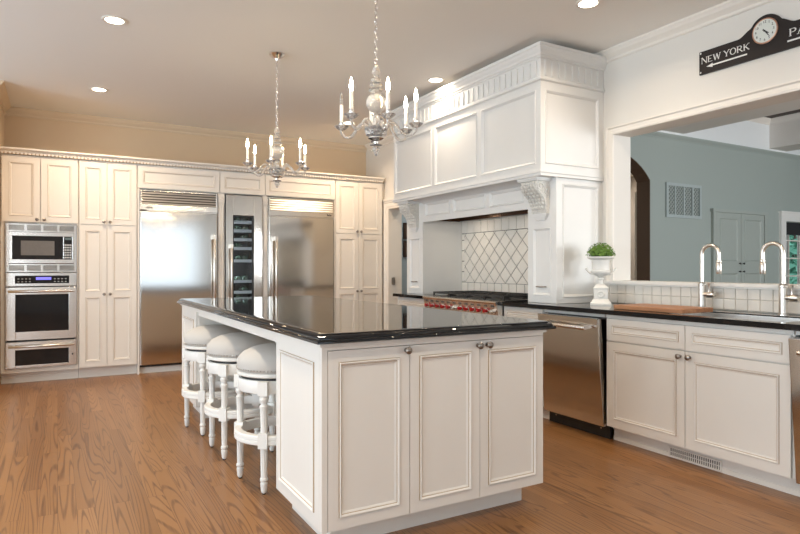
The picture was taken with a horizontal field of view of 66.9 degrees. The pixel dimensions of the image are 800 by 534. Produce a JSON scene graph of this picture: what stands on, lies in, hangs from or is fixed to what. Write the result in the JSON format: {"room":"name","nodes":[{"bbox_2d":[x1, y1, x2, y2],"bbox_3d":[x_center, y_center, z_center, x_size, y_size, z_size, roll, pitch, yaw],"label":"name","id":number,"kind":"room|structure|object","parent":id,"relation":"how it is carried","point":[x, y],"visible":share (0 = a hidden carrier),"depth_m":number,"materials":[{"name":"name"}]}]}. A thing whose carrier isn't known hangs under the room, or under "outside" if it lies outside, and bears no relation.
{"room":"kitchen","nodes":[
{"label":"kitchen","id":0,"kind":"room"},
{"bbox_2d":[0,104,4,383],"bbox_3d":[-4.245,-0.290,6.244,0.200,3.020,1.150,0,0,-29],"label":"wall","id":1,"kind":"structure","parent":0,"point":[2,116],"depth_m":6.32,"materials":[{"name":"paint"}]},
{"bbox_2d":[0,80,10,112],"bbox_3d":[-4.104,-1.755,6.267,0.068,0.090,1.050,0,0,-29],"label":"crown molding","id":2,"kind":"structure","parent":1,"relation":"attached to","point":[4,99],"depth_m":6.27,"materials":[{"name":"paint"}]},
{"bbox_2d":[5,115,406,292],"bbox_3d":[-1.905,-0.290,8.343,6.300,3.020,0.200,0,0,-29],"label":"wall","id":3,"kind":"structure","parent":0,"point":[20,132],"depth_m":7.63,"materials":[{"name":"paint"}]},
{"bbox_2d":[137,164,218,193],"bbox_3d":[-2.741,-1.042,7.388,0.922,0.275,0.630,0,0,-29],"label":"upper cabinet","id":4,"kind":"object","parent":3,"relation":"attached to","point":[149,177],"visible":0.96,"depth_m":7.11,"materials":[{"name":"paint"}]},
{"bbox_2d":[4,107,366,152],"bbox_3d":[-2.458,-1.755,7.877,4.520,0.090,0.068,0,0,-29],"label":"crown molding","id":5,"kind":"structure","parent":3,"relation":"attached to","point":[13,111],"depth_m":7.62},
{"bbox_2d":[219,171,264,195],"bbox_3d":[-2.096,-1.042,7.753,0.560,0.275,0.630,0,0,-29],"label":"upper cabinet","id":6,"kind":"object","parent":3,"relation":"attached to","point":[230,183],"visible":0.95,"depth_m":7.48,"materials":[{"name":"paint"}]},
{"bbox_2d":[265,174,334,200],"bbox_3d":[-1.434,-1.042,8.128,0.958,0.275,0.630,0,0,-29],"label":"upper cabinet","id":7,"kind":"object","parent":3,"relation":"attached to","point":[290,186],"visible":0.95,"depth_m":7.86,"materials":[{"name":"paint"}]},
{"bbox_2d":[403,223,406,238],"bbox_3d":[0.212,-0.565,9.409,0.365,0.250,0.030,0,0,-29],"label":"picture frame","id":8,"kind":"object","parent":3,"relation":"attached to","point":[404,224],"visible":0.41,"depth_m":9.32,"materials":[{"name":"brown wood"}]},
{"bbox_2d":[403,241,406,256],"bbox_3d":[0.212,-0.285,9.409,0.365,0.250,0.030,0,0,-29],"label":"picture frame","id":9,"kind":"object","parent":3,"relation":"attached to","point":[404,242],"visible":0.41,"depth_m":9.32,"materials":[{"name":"brown wood"}]},
{"bbox_2d":[0,0,727,145],"bbox_3d":[-1.271,-1.850,1.637,8.600,0.100,12.500,0,0,-29],"label":"ceiling","id":10,"kind":"structure","parent":0,"point":[194,63],"depth_m":4.97,"materials":[{"name":"paint"}]},
{"bbox_2d":[89,87,107,91],"bbox_3d":[-3.040,-1.796,6.111,0.172,0.007,0.172,0,0,-29],"label":"recessed light","id":11,"kind":"object","parent":10,"relation":"in","point":[96,89],"visible":1,"depth_m":6.10,"materials":[{"name":"paint"}]},
{"bbox_2d":[101,15,126,24],"bbox_3d":[-2.077,-1.796,4.400,0.172,0.007,0.172,0,0,-29],"label":"recessed light","id":12,"kind":"object","parent":10,"relation":"in","point":[110,19],"visible":1,"depth_m":4.40,"materials":[{"name":"paint"}]},
{"bbox_2d":[243,51,309,187],"bbox_3d":[-1.037,-1.235,5.101,0.580,1.130,0.510,0,0,-29],"label":"chandelier","id":13,"kind":"object","parent":10,"relation":"hanging from","point":[276,152],"visible":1,"depth_m":5.07,"materials":[{"name":"silver metal"}]},
{"bbox_2d":[274,159,279,167],"bbox_3d":[-1.037,-0.868,5.101,0.068,0.096,0.068,0,0,-29],"label":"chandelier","id":14,"kind":"object","parent":13,"relation":"on","point":[277,160],"depth_m":5.08,"materials":[{"name":"glass"}]},
{"bbox_2d":[334,0,422,155],"bbox_3d":[-0.122,-1.216,3.452,0.520,1.167,0.484,0,0,-29],"label":"chandelier","id":15,"kind":"object","parent":10,"relation":"hanging from","point":[376,102],"visible":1,"depth_m":3.42,"materials":[{"name":"silver metal"}]},
{"bbox_2d":[371,112,380,124],"bbox_3d":[-0.136,-0.831,3.439,0.068,0.096,0.068,0,0,-29],"label":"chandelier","id":16,"kind":"object","parent":15,"relation":"on","point":[375,115],"depth_m":3.42,"materials":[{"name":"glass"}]},
{"bbox_2d":[427,77,444,82],"bbox_3d":[0.343,-1.796,5.801,0.172,0.007,0.172,0,0,-29],"label":"recessed light","id":17,"kind":"object","parent":10,"relation":"in","point":[433,79],"visible":1,"depth_m":5.80,"materials":[{"name":"paint"}]},
{"bbox_2d":[575,0,600,8],"bbox_3d":[1.280,-1.796,4.117,0.172,0.007,0.172,0,0,-29],"label":"recessed light","id":18,"kind":"object","parent":10,"relation":"in","point":[581,4],"visible":1,"depth_m":4.12,"materials":[{"name":"paint"}]},
{"bbox_2d":[0,370,799,533],"bbox_3d":[2.642,1.270,4.367,18.100,0.100,13.400,0,0,-29],"label":"floor","id":19,"kind":"structure","parent":0,"point":[111,454],"depth_m":3.43,"materials":[{"name":"brown wood"}]},
{"bbox_2d":[1,154,77,383],"bbox_3d":[-3.951,0.020,6.661,0.712,2.400,0.704,0,0,-29],"label":"tall cabinet","id":20,"kind":"object","parent":19,"relation":"on","point":[34,189],"depth_m":6.41,"materials":[{"name":"paint"}]},
{"bbox_2d":[5,273,76,341],"bbox_3d":[-3.917,0.415,6.626,0.652,0.718,0.609,0,0,-29],"label":"wall oven","id":21,"kind":"object","parent":20,"relation":"in","point":[38,306],"visible":1,"depth_m":6.41,"materials":[{"name":"silver metal"}]},
{"bbox_2d":[5,223,76,271],"bbox_3d":[-3.932,-0.206,6.652,0.652,0.508,0.548,0,0,-29],"label":"microwave","id":22,"kind":"object","parent":20,"relation":"in","point":[28,247],"visible":1,"depth_m":6.42,"materials":[{"name":"silver metal"}]},
{"bbox_2d":[78,160,136,377],"bbox_3d":[-3.393,0.020,7.002,0.590,2.400,0.661,0,0,-29],"label":"pantry cabinet","id":23,"kind":"object","parent":19,"relation":"on","point":[107,191],"visible":1,"depth_m":6.74,"materials":[{"name":"paint"}]},
{"bbox_2d":[136,188,138,374],"bbox_3d":[-3.135,0.158,7.168,0.019,2.124,0.625,0,0,-29],"label":"filler panel","id":24,"kind":"object","parent":19,"relation":"on","point":[137,365],"visible":0.36,"depth_m":6.90,"materials":[{"name":"paint"}]},
{"bbox_2d":[139,189,216,372],"bbox_3d":[-2.714,0.163,7.337,0.872,2.115,0.675,0,0,-29],"label":"refrigerator","id":25,"kind":"object","parent":19,"relation":"on","point":[178,230],"visible":0.82,"depth_m":7.06,"materials":[{"name":"silver metal"}]},
{"bbox_2d":[182,324,247,435],"bbox_3d":[-1.409,0.828,4.609,0.478,0.784,0.478,0,0,37],"label":"bar stool","id":26,"kind":"object","parent":19,"relation":"on","point":[196,340],"visible":0.46,"depth_m":4.43,"materials":[{"name":"paint"}]},
{"bbox_2d":[217,193,224,297],"bbox_3d":[-2.321,0.158,7.620,0.080,2.124,0.639,0,0,-29],"label":"fluted pilaster","id":27,"kind":"object","parent":19,"relation":"on","point":[220,196],"visible":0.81,"depth_m":7.36,"materials":[{"name":"paint"}]},
{"bbox_2d":[204,332,275,459],"bbox_3d":[-1.062,0.828,4.059,0.480,0.784,0.480,0,0,-31],"label":"bar stool","id":28,"kind":"object","parent":19,"relation":"on","point":[223,351],"visible":0.64,"depth_m":3.88,"materials":[{"name":"paint"}]},
{"bbox_2d":[224,194,261,297],"bbox_3d":[-2.056,0.163,7.715,0.460,2.115,0.665,0,0,-29],"label":"wine cooler","id":29,"kind":"object","parent":19,"relation":"on","point":[242,214],"visible":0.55,"depth_m":7.48,"materials":[{"name":"silver metal"}]},
{"bbox_2d":[234,343,275,494],"bbox_3d":[-0.706,0.828,3.479,0.478,0.784,0.478,0,0,-25],"label":"bar stool","id":30,"kind":"object","parent":19,"relation":"on","point":[256,365],"visible":0.48,"depth_m":3.28,"materials":[{"name":"wood"}]},
{"bbox_2d":[261,196,267,296],"bbox_3d":[-1.846,0.158,7.889,0.064,2.124,0.639,0,0,-29],"label":"fluted pilaster","id":31,"kind":"object","parent":19,"relation":"on","point":[264,198],"visible":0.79,"depth_m":7.63,"materials":[{"name":"paint"}]},
{"bbox_2d":[268,197,333,297],"bbox_3d":[-1.396,0.163,8.083,0.899,2.115,0.675,0,0,-29],"label":"refrigerator","id":32,"kind":"object","parent":19,"relation":"on","point":[300,231],"visible":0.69,"depth_m":7.84,"materials":[{"name":"silver metal"}]},
{"bbox_2d":[332,200,334,297],"bbox_3d":[-1.024,0.158,8.362,0.014,2.124,0.625,0,0,-29],"label":"filler panel","id":33,"kind":"object","parent":19,"relation":"on","point":[332,200],"visible":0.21,"depth_m":8.09,"materials":[{"name":"paint"}]},
{"bbox_2d":[335,180,381,302],"bbox_3d":[-0.698,0.020,8.526,0.713,2.400,0.661,0,0,-29],"label":"pantry cabinet","id":34,"kind":"object","parent":19,"relation":"on","point":[358,204],"visible":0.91,"depth_m":8.26,"materials":[{"name":"paint"}]},
{"bbox_2d":[0,146,384,182],"bbox_3d":[-2.324,-1.214,7.598,4.473,0.064,0.675,0,0,-29],"label":"crown molding","id":35,"kind":"structure","parent":34,"relation":"attached to","point":[3,150],"depth_m":6.99,"materials":[{"name":"paint"}]},
{"bbox_2d":[180,304,546,533],"bbox_3d":[-0.588,0.768,4.217,1.244,0.904,3.296,0,0,-29],"label":"kitchen island","id":36,"kind":"object","parent":19,"relation":"on","point":[386,436],"visible":0.81,"depth_m":2.79,"materials":[{"name":"paint"}]},
{"bbox_2d":[177,295,555,344],"bbox_3d":[-0.589,0.295,4.229,1.304,0.040,3.338,0,0,-29],"label":"island countertop","id":37,"kind":"structure","parent":36,"relation":"on","point":[319,320],"depth_m":3.19,"materials":[{"name":"black stone"}]},
{"bbox_2d":[382,183,383,302],"bbox_3d":[-0.386,0.020,8.749,0.046,2.400,0.580,0,0,-29],"label":"filler panel","id":38,"kind":"object","parent":19,"relation":"on","point":[382,183],"visible":0.21,"depth_m":8.50,"materials":[{"name":"paint"}]},
{"bbox_2d":[398,297,424,307],"bbox_3d":[0.396,0.773,6.711,0.671,0.894,0.678,0,0,-29],"label":"base cabinet","id":39,"kind":"object","parent":19,"relation":"on","point":[416,302],"visible":0.12,"depth_m":6.58,"materials":[{"name":"paint"}]},
{"bbox_2d":[393,293,447,298],"bbox_3d":[0.389,0.309,6.716,0.692,0.032,0.693,0,0,-29],"label":"countertop","id":40,"kind":"structure","parent":39,"relation":"on","point":[409,295],"depth_m":6.57,"materials":[{"name":"black stone"}]},
{"bbox_2d":[422,290,527,315],"bbox_3d":[0.832,0.734,5.879,0.732,0.972,1.195,0,0,-29],"label":"range","id":41,"kind":"object","parent":19,"relation":"on","point":[481,302],"visible":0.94,"depth_m":5.65,"materials":[{"name":"silver metal"}]},
{"bbox_2d":[435,296,501,301],"bbox_3d":[0.867,0.307,5.896,0.655,0.025,1.190,0,0,-29],"label":"cooktop","id":42,"kind":"object","parent":41,"relation":"in","point":[483,298],"depth_m":5.74,"materials":[{"name":"silver metal"}]},
{"bbox_2d":[504,306,549,419],"bbox_3d":[1.275,0.773,5.158,0.671,0.894,0.487,0,0,-29],"label":"base cabinet","id":43,"kind":"object","parent":19,"relation":"on","point":[509,311],"visible":0.1,"depth_m":4.97,"materials":[{"name":"paint"}]},
{"bbox_2d":[538,309,611,438],"bbox_3d":[1.497,0.772,4.646,0.738,0.892,0.612,0,0,-29],"label":"dishwasher","id":44,"kind":"object","parent":19,"relation":"on","point":[574,352],"visible":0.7,"depth_m":4.47,"materials":[{"name":"silver metal"}]},
{"bbox_2d":[635,192,636,279],"bbox_3d":[3.787,0.025,9.694,0.045,2.370,0.800,0,0,21],"label":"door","id":45,"kind":"structure","parent":19,"relation":"on","point":[635,192],"depth_m":9.32,"materials":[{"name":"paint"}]},
{"bbox_2d":[606,315,799,496],"bbox_3d":[2.011,0.773,3.856,0.671,0.894,1.248,0,0,-29],"label":"base cabinet","id":46,"kind":"object","parent":19,"relation":"on","point":[721,392],"visible":0.97,"depth_m":3.59,"materials":[{"name":"paint"}]},
{"bbox_2d":[499,301,799,330],"bbox_3d":[2.040,0.309,3.799,0.692,0.032,3.603,0,0,-29],"label":"countertop","id":47,"kind":"structure","parent":46,"relation":"on","point":[573,307],"depth_m":3.88,"materials":[{"name":"black stone"}]},
{"bbox_2d":[585,256,616,304],"bbox_3d":[1.588,0.103,4.788,0.216,0.379,0.216,0,0,-12],"label":"urn","id":48,"kind":"object","parent":47,"relation":"on","point":[600,264],"visible":1,"depth_m":4.73,"materials":[{"name":"ceramic"}]},
{"bbox_2d":[587,242,615,256],"bbox_3d":[1.590,-0.128,4.786,0.222,0.143,0.219,0,0,-29],"label":"boxwood plant","id":49,"kind":"object","parent":48,"relation":"on","point":[598,250],"visible":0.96,"depth_m":4.73,"materials":[{"name":"green plant"}]},
{"bbox_2d":[614,303,712,313],"bbox_3d":[1.781,0.278,4.122,0.320,0.029,0.540,0,0,-29],"label":"cutting board","id":50,"kind":"object","parent":47,"relation":"on","point":[677,309],"visible":1,"depth_m":3.98,"materials":[{"name":"brown wood"}]},
{"bbox_2d":[698,244,721,306],"bbox_3d":[2.125,0.064,4.154,0.060,0.458,0.172,0,0,-29],"label":"faucet","id":51,"kind":"object","parent":47,"relation":"on","point":[702,294],"visible":0.91,"depth_m":4.18,"materials":[{"name":"silver metal"}]},
{"bbox_2d":[669,312,799,321],"bbox_3d":[2.051,0.434,3.671,0.413,0.268,0.768,0,0,-29],"label":"sink","id":52,"kind":"object","parent":47,"relation":"in","point":[709,314],"visible":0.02,"depth_m":3.83,"materials":[{"name":"silver metal"}]},
{"bbox_2d":[759,241,799,314],"bbox_3d":[2.351,0.064,3.754,0.060,0.458,0.234,0,0,-29],"label":"faucet","id":53,"kind":"object","parent":47,"relation":"on","point":[784,297],"visible":1,"depth_m":3.72,"materials":[{"name":"silver metal"}]},
{"bbox_2d":[668,446,721,471],"bbox_3d":[1.821,1.182,3.747,0.008,0.064,0.360,0,0,-29],"label":"floor register","id":54,"kind":"object","parent":46,"relation":"attached to","point":[684,455],"visible":1,"depth_m":3.74,"materials":[{"name":"paint"}]},
{"bbox_2d":[710,208,768,282],"bbox_3d":[5.574,0.145,9.887,1.520,2.150,0.076,0,0,-29],"label":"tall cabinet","id":55,"kind":"object","parent":19,"relation":"on","point":[740,236],"visible":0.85,"depth_m":9.85,"materials":[{"name":"blue paint"}]},
{"bbox_2d":[788,331,799,483],"bbox_3d":[2.418,0.772,3.011,0.745,0.892,0.610,0,0,-29],"label":"dishwasher","id":56,"kind":"object","parent":19,"relation":"on","point":[794,343],"visible":0.98,"depth_m":3.12,"materials":[{"name":"silver metal"}]},
{"bbox_2d":[366,0,799,314],"bbox_3d":[2.608,-0.655,3.716,0.200,3.750,12.300,0,0,-29],"label":"wall","id":57,"kind":"structure","parent":0,"point":[664,77],"depth_m":4.61,"materials":[{"name":"paint"}]},
{"bbox_2d":[382,197,399,303],"bbox_3d":[0.146,0.135,7.824,0.040,2.170,1.535,0,0,-29],"label":"door frame","id":58,"kind":"structure","parent":57,"relation":"attached to","point":[388,203],"depth_m":8.41,"materials":[{"name":"paint"}]},
{"bbox_2d":[462,214,527,292],"bbox_3d":[1.121,-0.140,6.130,0.012,0.860,1.695,0,0,-29],"label":"backsplash","id":59,"kind":"structure","parent":57,"relation":"attached to","point":[494,250],"depth_m":6.33,"materials":[{"name":"grey tile"}]},
{"bbox_2d":[391,41,606,303],"bbox_3d":[0.802,-0.731,5.936,0.753,2.043,2.472,0,0,-29],"label":"range hood","id":60,"kind":"object","parent":57,"relation":"attached to","point":[521,133],"visible":1,"depth_m":5.08,"materials":[{"name":"paint"}]},
{"bbox_2d":[365,0,774,151],"bbox_3d":[2.467,-1.755,3.694,0.068,0.090,12.000,0,0,-29],"label":"crown molding","id":61,"kind":"structure","parent":57,"relation":"attached to","point":[729,8],"depth_m":4.44,"materials":[{"name":"paint"}]},
{"bbox_2d":[603,280,799,290],"bbox_3d":[2.542,0.125,3.797,0.235,0.034,3.025,0,0,-29],"label":"sill","id":62,"kind":"structure","parent":57,"relation":"attached to","point":[767,286],"depth_m":4.33,"materials":[{"name":"paint"}]},
{"bbox_2d":[606,285,799,314],"bbox_3d":[2.466,0.217,3.750,0.012,0.151,3.099,0,0,-29],"label":"backsplash","id":63,"kind":"structure","parent":57,"relation":"attached to","point":[749,300],"depth_m":4.24,"materials":[{"name":"beige tile"}]},
{"bbox_2d":[606,79,799,280],"bbox_3d":[2.462,-0.526,3.748,0.024,1.272,2.990,0,0,-29],"label":"window frame","id":64,"kind":"structure","parent":57,"relation":"attached to","point":[791,86],"depth_m":4.60,"materials":[{"name":"paint"}]},
{"bbox_2d":[699,14,799,75],"bbox_3d":[2.363,-1.502,3.911,0.032,0.264,0.930,0,0,-29],"label":"station sign","id":65,"kind":"object","parent":57,"relation":"attached to","point":[770,34],"visible":1,"depth_m":3.96,"materials":[{"name":"black metal"}]},
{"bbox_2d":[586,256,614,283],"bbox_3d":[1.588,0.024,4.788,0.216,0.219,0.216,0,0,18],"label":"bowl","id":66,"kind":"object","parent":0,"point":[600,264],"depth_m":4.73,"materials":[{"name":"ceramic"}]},
{"bbox_2d":[630,176,636,279],"bbox_3d":[4.544,-0.230,10.855,0.200,2.900,2.180,0,0,-29],"label":"wall","id":67,"kind":"structure","parent":0,"point":[633,184],"depth_m":11.13,"materials":[{"name":"paint"}]},
{"bbox_2d":[630,121,799,283],"bbox_3d":[4.703,-0.655,9.559,9.200,3.750,0.232,0,0,-29],"label":"wall","id":68,"kind":"structure","parent":0,"point":[729,179],"depth_m":9.53,"materials":[{"name":"blue paint"}]},
{"bbox_2d":[630,157,649,280],"bbox_3d":[2.915,-0.216,8.556,1.580,2.871,0.227,0,0,-29],"label":"arch","id":69,"kind":"object","parent":68,"relation":"attached to","point":[642,179],"visible":0.23,"depth_m":8.92,"materials":[{"name":"brown paint"}]},
{"bbox_2d":[665,182,701,218],"bbox_3d":[4.317,-1.010,9.204,0.832,0.520,0.030,0,0,-29],"label":"air vent","id":70,"kind":"object","parent":68,"relation":"in","point":[681,200],"visible":1,"depth_m":9.19,"materials":[{"name":"metal"}]},
{"bbox_2d":[643,131,799,159],"bbox_3d":[4.769,-1.950,9.442,9.200,0.070,0.060,0,0,-29],"label":"rail","id":71,"kind":"object","parent":68,"relation":"attached to","point":[656,134],"visible":0.46,"depth_m":9.62,"materials":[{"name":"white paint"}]},
{"bbox_2d":[747,117,770,124],"bbox_3d":[4.774,-2.479,9.432,9.200,0.098,0.060,0,0,-29],"label":"crown molding","id":72,"kind":"structure","parent":68,"relation":"attached to","point":[763,120],"depth_m":10.18,"materials":[{"name":"paint"}]},
{"bbox_2d":[778,211,799,283],"bbox_3d":[7.489,-0.190,10.981,2.110,1.580,0.060,0,0,-29],"label":"window frame","id":73,"kind":"structure","parent":68,"relation":"in","point":[784,216],"depth_m":10.51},
{"bbox_2d":[786,222,799,234],"bbox_3d":[7.447,-0.688,11.055,1.730,0.215,0.030,0,0,-29],"label":"roller shade","id":74,"kind":"object","parent":73,"relation":"attached to","point":[791,228],"visible":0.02,"depth_m":10.78,"materials":[{"name":"black fabric"}]},
{"bbox_2d":[786,235,799,283],"bbox_3d":[7.415,-0.165,11.112,1.750,1.270,0.040,0,0,-29],"label":"window","id":75,"kind":"structure","parent":68,"relation":"in","point":[792,241],"depth_m":10.92,"materials":[{"name":"glass"}]},
{"bbox_2d":[765,109,799,117],"bbox_3d":[6.853,-2.580,5.555,9.400,0.100,9.320,0,0,-29],"label":"ceiling","id":76,"kind":"structure","parent":0,"point":[798,110],"depth_m":10.00,"materials":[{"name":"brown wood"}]},
{"bbox_2d":[662,99,799,133],"bbox_3d":[6.274,-2.280,5.208,0.630,0.500,8.888,0,0,-29],"label":"beam","id":77,"kind":"structure","parent":76,"relation":"attached to","point":[792,105],"depth_m":8.19,"materials":[{"name":"paint"}]},
{"bbox_2d":[769,112,799,150],"bbox_3d":[8.724,-2.280,6.595,0.640,0.500,8.888,0,0,-29],"label":"beam","id":78,"kind":"structure","parent":76,"relation":"attached to","point":[784,131],"depth_m":10.13,"materials":[{"name":"paint"}]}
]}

